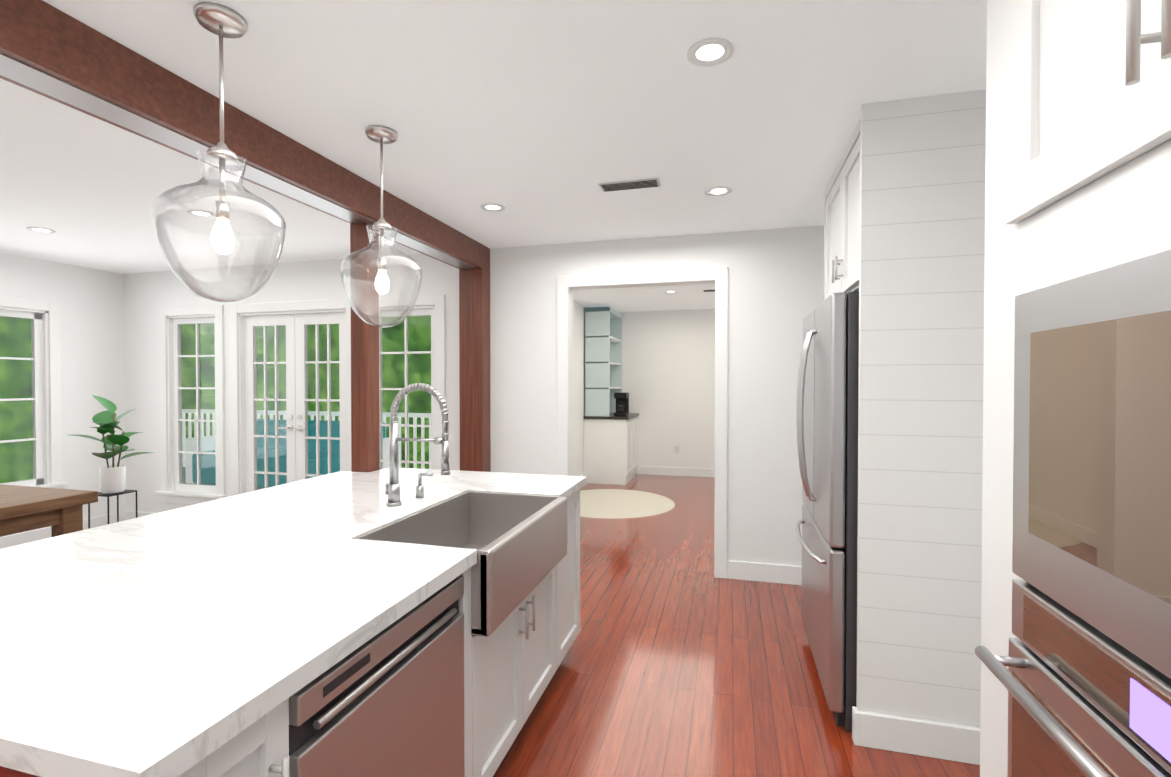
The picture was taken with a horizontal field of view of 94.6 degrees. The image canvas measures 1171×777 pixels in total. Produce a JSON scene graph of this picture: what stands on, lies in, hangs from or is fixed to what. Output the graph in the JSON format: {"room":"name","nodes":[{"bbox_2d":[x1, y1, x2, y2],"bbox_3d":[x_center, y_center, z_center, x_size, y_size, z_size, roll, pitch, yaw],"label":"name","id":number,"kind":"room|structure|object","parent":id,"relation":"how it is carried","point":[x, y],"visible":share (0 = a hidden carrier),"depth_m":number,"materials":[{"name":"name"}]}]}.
{"room":"kitchen","nodes":[
{"label":"kitchen","id":0,"kind":"room"},
{"bbox_2d":[0,252,125,536],"bbox_3d":[-5.539,0.145,2.233,0.120,2.500,6.620,0,1,15],"label":"wall","id":1,"kind":"structure","parent":0,"point":[90,300],"depth_m":5.07,"materials":[{"name":"white paint"}]},
{"bbox_2d":[0,296,67,488],"bbox_3d":[-4.993,0.100,4.172,0.170,1.730,1.560,0,1,15],"label":"window","id":2,"kind":"structure","parent":1,"relation":"in","point":[44,317],"depth_m":4.80,"materials":[{"name":"white wood"}]},
{"bbox_2d":[0,511,124,548],"bbox_3d":[-5.473,1.330,2.230,0.016,0.130,6.620,0,1,15],"label":"baseboard","id":3,"kind":"structure","parent":1,"relation":"attached to","point":[42,533],"depth_m":4.75,"materials":[{"name":"white"}]},
{"bbox_2d":[123,225,823,565],"bbox_3d":[-1.204,0.116,4.560,7.290,2.500,0.120,0,1,15],"label":"wall","id":4,"kind":"structure","parent":0,"point":[775,287],"depth_m":4.24,"materials":[{"name":"white paint"}]},
{"bbox_2d":[125,510,154,519],"bbox_3d":[-3.959,1.292,5.243,1.320,0.130,0.016,0,1,15],"label":"baseboard","id":5,"kind":"structure","parent":4,"relation":"attached to","point":[128,514],"depth_m":5.38,"materials":[{"name":"white"}]},
{"bbox_2d":[156,305,226,504],"bbox_3d":[-3.770,0.162,5.222,0.820,1.900,0.170,0,1,15],"label":"window","id":6,"kind":"structure","parent":4,"relation":"in","point":[172,320],"depth_m":5.25,"materials":[{"name":"white wood"}]},
{"bbox_2d":[230,299,350,495],"bbox_3d":[-2.645,0.288,4.938,1.360,2.145,0.140,0,1,15],"label":"doors","id":7,"kind":"structure","parent":4,"relation":"in","point":[295,318],"depth_m":4.94,"materials":[{"name":"white wood"}]},
{"bbox_2d":[379,294,445,469],"bbox_3d":[-1.548,0.170,4.627,0.860,1.900,0.170,0,1,15],"label":"window","id":8,"kind":"structure","parent":4,"relation":"in","point":[435,309],"depth_m":4.57,"materials":[{"name":"white wood"}]},
{"bbox_2d":[557,267,727,578],"bbox_3d":[0.419,0.248,4.126,1.290,2.245,0.160,0,1,15],"label":"door frame","id":9,"kind":"structure","parent":4,"relation":"attached to","point":[719,276],"depth_m":3.91,"materials":[{"name":"white wood"}]},
{"bbox_2d":[727,560,801,584],"bbox_3d":[1.604,1.311,3.752,1.200,0.130,0.016,0,1,15],"label":"baseboard","id":10,"kind":"structure","parent":4,"relation":"attached to","point":[766,572],"depth_m":3.83,"materials":[{"name":"white"}]},
{"bbox_2d":[0,0,986,311],"bbox_3d":[-1.532,-1.169,3.317,7.290,0.100,11.060,0,1,15],"label":"ceiling","id":11,"kind":"structure","parent":0,"point":[538,120],"depth_m":2.18,"materials":[{"name":"white paint"}]},
{"bbox_2d":[27,227,55,232],"bbox_3d":[-3.855,-1.122,3.826,0.148,0.005,0.148,0,1,15],"label":"recessed light","id":12,"kind":"object","parent":11,"relation":"in","point":[39,229],"visible":1,"depth_m":3.83,"materials":[{"name":"white plastic"}]},
{"bbox_2d":[187,210,214,217],"bbox_3d":[-2.454,-1.117,3.451,0.148,0.005,0.148,0,1,15],"label":"recessed light","id":13,"kind":"object","parent":11,"relation":"in","point":[202,212],"depth_m":3.45,"materials":[{"name":"white plastic"}]},
{"bbox_2d":[151,2,285,302],"bbox_3d":[-1.077,-0.675,1.601,0.330,0.842,0.330,0,1,15],"label":"pendant light","id":14,"kind":"object","parent":11,"relation":"hanging from","point":[221,21],"visible":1,"depth_m":1.59,"materials":[{"name":"clear glass"}]},
{"bbox_2d":[0,0,489,270],"bbox_3d":[-1.723,-1.000,1.196,0.200,0.186,6.620,0,1,15],"label":"beam","id":15,"kind":"structure","parent":11,"relation":"attached to","point":[44,37],"depth_m":1.93,"materials":[{"name":"brown wood"}]},
{"bbox_2d":[0,53,476,268],"bbox_3d":[-1.744,-0.904,1.120,0.130,0.004,6.460,0,1,15],"label":"strip","id":16,"kind":"object","parent":15,"relation":"attached to","point":[33,78],"visible":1,"depth_m":1.94,"materials":[{"name":"silver metal"}]},
{"bbox_2d":[340,125,421,327],"bbox_3d":[-0.880,-0.685,2.336,0.330,0.842,0.330,0,1,15],"label":"pendant light","id":17,"kind":"object","parent":11,"relation":"hanging from","point":[381,135],"visible":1,"depth_m":2.32,"materials":[{"name":"clear glass"}]},
{"bbox_2d":[481,203,504,211],"bbox_3d":[-0.572,-1.116,3.329,0.148,0.005,0.148,0,1,15],"label":"recessed light","id":18,"kind":"object","parent":11,"relation":"in","point":[492,207],"visible":0.96,"depth_m":3.33,"materials":[{"name":"white plastic"}]},
{"bbox_2d":[598,178,660,191],"bbox_3d":[0.242,-1.108,2.946,0.330,0.010,0.120,0,1,15],"label":"ceiling vent","id":19,"kind":"object","parent":11,"relation":"in","point":[630,184],"visible":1,"depth_m":2.93,"materials":[{"name":"white metal"}]},
{"bbox_2d":[703,289,714,291],"bbox_3d":[1.526,-1.151,6.328,0.300,0.010,0.120,0,1,15],"label":"ceiling vent","id":20,"kind":"object","parent":11,"relation":"in","point":[709,290],"visible":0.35,"depth_m":6.31,"materials":[{"name":"white metal"}]},
{"bbox_2d":[687,38,732,66],"bbox_3d":[0.406,-1.096,1.763,0.148,0.005,0.148,0,1,15],"label":"recessed light","id":21,"kind":"object","parent":11,"relation":"in","point":[707,52],"visible":1,"depth_m":1.76,"materials":[{"name":"white plastic"}]},
{"bbox_2d":[705,186,731,195],"bbox_3d":[0.751,-1.112,3.047,0.148,0.005,0.148,0,1,15],"label":"recessed light","id":22,"kind":"object","parent":11,"relation":"in","point":[719,191],"visible":1,"depth_m":3.04,"materials":[{"name":"white"}]},
{"bbox_2d":[573,300,587,475],"bbox_3d":[-0.359,0.090,6.569,0.120,2.500,4.200,0,1,15],"label":"wall","id":23,"kind":"structure","parent":0,"point":[578,388],"depth_m":7.32,"materials":[{"name":"white paint"}]},
{"bbox_2d":[619,309,714,473],"bbox_3d":[1.453,0.070,8.195,2.540,2.500,0.120,0,1,15],"label":"wall","id":24,"kind":"structure","parent":0,"point":[668,371],"depth_m":8.17,"materials":[{"name":"white paint"}]},
{"bbox_2d":[674,445,678,452],"bbox_3d":[1.378,0.921,8.158,0.080,0.120,0.012,0,1,15],"label":"outlet","id":25,"kind":"object","parent":24,"relation":"attached to","point":[676,448],"visible":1,"depth_m":8.16,"materials":[{"name":"white plastic"}]},
{"bbox_2d":[639,466,714,477],"bbox_3d":[1.726,1.257,8.067,1.880,0.130,0.016,0,1,15],"label":"baseboard","id":26,"kind":"structure","parent":24,"relation":"attached to","point":[647,470],"depth_m":8.15,"materials":[{"name":"white wood"}]},
{"bbox_2d":[493,474,979,776],"bbox_3d":[-1.532,1.411,3.349,7.290,0.060,11.060,0,1,15],"label":"floor","id":27,"kind":"structure","parent":0,"point":[661,671],"depth_m":2.59,"materials":[{"name":"brown wood"}]},
{"bbox_2d":[0,484,97,536],"bbox_3d":[-3.654,1.010,2.380,0.950,0.765,2.060,0,1,15],"label":"table","id":28,"kind":"object","parent":27,"relation":"on","point":[29,508],"visible":0.48,"depth_m":3.09,"materials":[{"name":"brown wood"}]},
{"bbox_2d":[68,395,152,528],"bbox_3d":[-3.655,0.710,4.188,0.401,1.322,0.431,0,1,15],"label":"plant","id":29,"kind":"object","parent":27,"relation":"on","point":[112,479],"visible":0.94,"depth_m":4.17,"materials":[{"name":"green plant"}]},
{"bbox_2d":[0,483,586,776],"bbox_3d":[-0.814,0.961,1.935,1.126,0.875,2.232,0,1,15],"label":"kitchen island","id":30,"kind":"object","parent":27,"relation":"on","point":[393,619],"depth_m":1.45,"materials":[{"name":"white wood"}]},
{"bbox_2d":[0,468,586,776],"bbox_3d":[-0.960,0.533,1.978,1.400,0.100,2.270,0,1,15],"label":"island countertop","id":31,"kind":"structure","parent":30,"relation":"on","point":[128,648],"depth_m":1.26,"materials":[{"name":"white stone"}]},
{"bbox_2d":[380,383,451,506],"bbox_3d":[-0.688,0.229,2.171,0.283,0.500,0.110,0,1,15],"label":"faucet","id":32,"kind":"object","parent":31,"relation":"on","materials":[{"name":"silver metal"}]},
{"bbox_2d":[412,471,431,498],"bbox_3d":[-0.708,0.423,2.370,0.078,0.107,0.036,0,1,15],"label":"soap dispenser","id":33,"kind":"object","parent":31,"relation":"on","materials":[{"name":"silver metal"}]},
{"bbox_2d":[354,491,566,636],"bbox_3d":[-0.418,0.615,2.078,0.489,0.260,0.802,0,1,15],"label":"sink","id":34,"kind":"object","parent":31,"relation":"in","point":[517,539],"depth_m":2.08,"materials":[{"name":"silver metal"}]},
{"bbox_2d":[488,551,567,634],"bbox_3d":[-0.423,0.735,2.080,0.479,0.020,0.802,0,1,15],"label":"trim","id":35,"kind":"structure","parent":30,"relation":"on","point":[545,576],"depth_m":1.91,"materials":[{"name":"silver metal"}]},
{"bbox_2d":[350,223,379,471],"bbox_3d":[-1.263,0.227,3.102,0.110,2.314,0.110,0,1,15],"label":"column","id":36,"kind":"structure","parent":27,"relation":"on","point":[365,434],"depth_m":3.05,"materials":[{"name":"brown wood"}]},
{"bbox_2d":[459,268,490,471],"bbox_3d":[-0.886,0.211,4.336,0.200,2.314,0.150,0,1,15],"label":"column","id":37,"kind":"structure","parent":27,"relation":"on","point":[474,351],"depth_m":4.26,"materials":[{"name":"brown wood"}]},
{"bbox_2d":[584,307,638,484],"bbox_3d":[0.400,0.093,7.924,0.635,2.460,0.930,0,1,15],"label":"cabinet with shelves","id":38,"kind":"object","parent":27,"relation":"on","point":[610,439],"visible":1,"depth_m":7.53,"materials":[{"name":"white wood"}]},
{"bbox_2d":[580,489,674,518],"bbox_3d":[0.287,1.337,6.370,1.520,0.012,1.520,0,1,15],"label":"rug","id":39,"kind":"object","parent":27,"relation":"on","point":[610,503],"visible":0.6,"depth_m":6.21,"materials":[{"name":"beige fabric"}]},
{"bbox_2d":[824,200,825,299],"bbox_3d":[1.674,0.136,2.978,0.668,2.498,0.025,0,1,15],"label":"wall panel","id":40,"kind":"object","parent":27,"relation":"on","point":[824,241],"depth_m":3.05,"materials":[{"name":"white wood"}]},
{"bbox_2d":[796,291,858,731],"bbox_3d":[1.439,0.498,2.541,0.828,1.785,0.890,0,1,15],"label":"fridge","id":41,"kind":"object","parent":27,"relation":"on","point":[827,415],"visible":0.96,"depth_m":2.21,"materials":[{"name":"grey metal"}]},
{"bbox_2d":[852,89,985,764],"bbox_3d":[1.399,0.148,2.027,0.707,2.498,0.046,0,1,15],"label":"wall panel","id":42,"kind":"object","parent":27,"relation":"on","point":[921,347],"visible":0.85,"depth_m":2.05,"materials":[{"name":"white wood"}]},
{"bbox_2d":[975,0,1170,776],"bbox_3d":[1.018,0.166,0.646,0.722,2.497,1.050,0,1,15],"label":"tall cabinet","id":43,"kind":"object","parent":27,"relation":"on","point":[1073,652],"visible":1,"depth_m":0.85,"materials":[{"name":"white painted wood"},{"name":"satin nickel"}]},
{"bbox_3d":[1.402,0.167,0.435,0.120,2.500,6.740,0,1,15],"label":"wall","id":44,"kind":"structure","parent":0,"visible":0},
{"bbox_2d":[824,119,859,298],"bbox_3d":[1.529,-0.772,2.499,0.702,0.667,0.945,0,1,15],"label":"upper cabinet","id":45,"kind":"object","parent":44,"relation":"attached to","point":[842,194],"visible":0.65,"depth_m":2.52,"materials":[{"name":"white wood"}]},
{"label":"outside","id":46,"kind":"structure","parent":0,"visible":0},
{"bbox_2d":[0,316,267,482],"bbox_3d":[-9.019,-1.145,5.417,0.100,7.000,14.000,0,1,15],"label":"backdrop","id":47,"kind":"structure","parent":46,"point":[12,451],"depth_m":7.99,"materials":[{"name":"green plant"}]},
{"bbox_2d":[182,466,261,489],"bbox_3d":[-4.181,1.393,6.968,7.460,0.085,2.960,0,1,15],"label":"porch","id":48,"kind":"object","parent":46,"point":[184,478],"depth_m":7.94,"materials":[{"name":"grey wood"}]},
{"bbox_2d":[185,419,388,487],"bbox_3d":[-5.000,0.914,7.497,4.200,0.870,1.650,0,1,15],"label":"outdoor sofa","id":49,"kind":"object","parent":48,"relation":"on","point":[311,450],"depth_m":7.63,"materials":[{"name":"teal fabric"}]},
{"bbox_2d":[182,409,431,468],"bbox_3d":[-3.697,0.849,8.302,6.700,0.980,0.080,0,1,15],"label":"railing","id":50,"kind":"object","parent":48,"relation":"on","point":[386,414],"depth_m":8.33,"materials":[{"name":"white wood"}]},
{"bbox_2d":[268,316,430,468],"bbox_3d":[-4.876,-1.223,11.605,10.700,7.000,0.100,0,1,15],"label":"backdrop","id":51,"kind":"structure","parent":46,"point":[420,375],"depth_m":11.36,"materials":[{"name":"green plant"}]}
]}

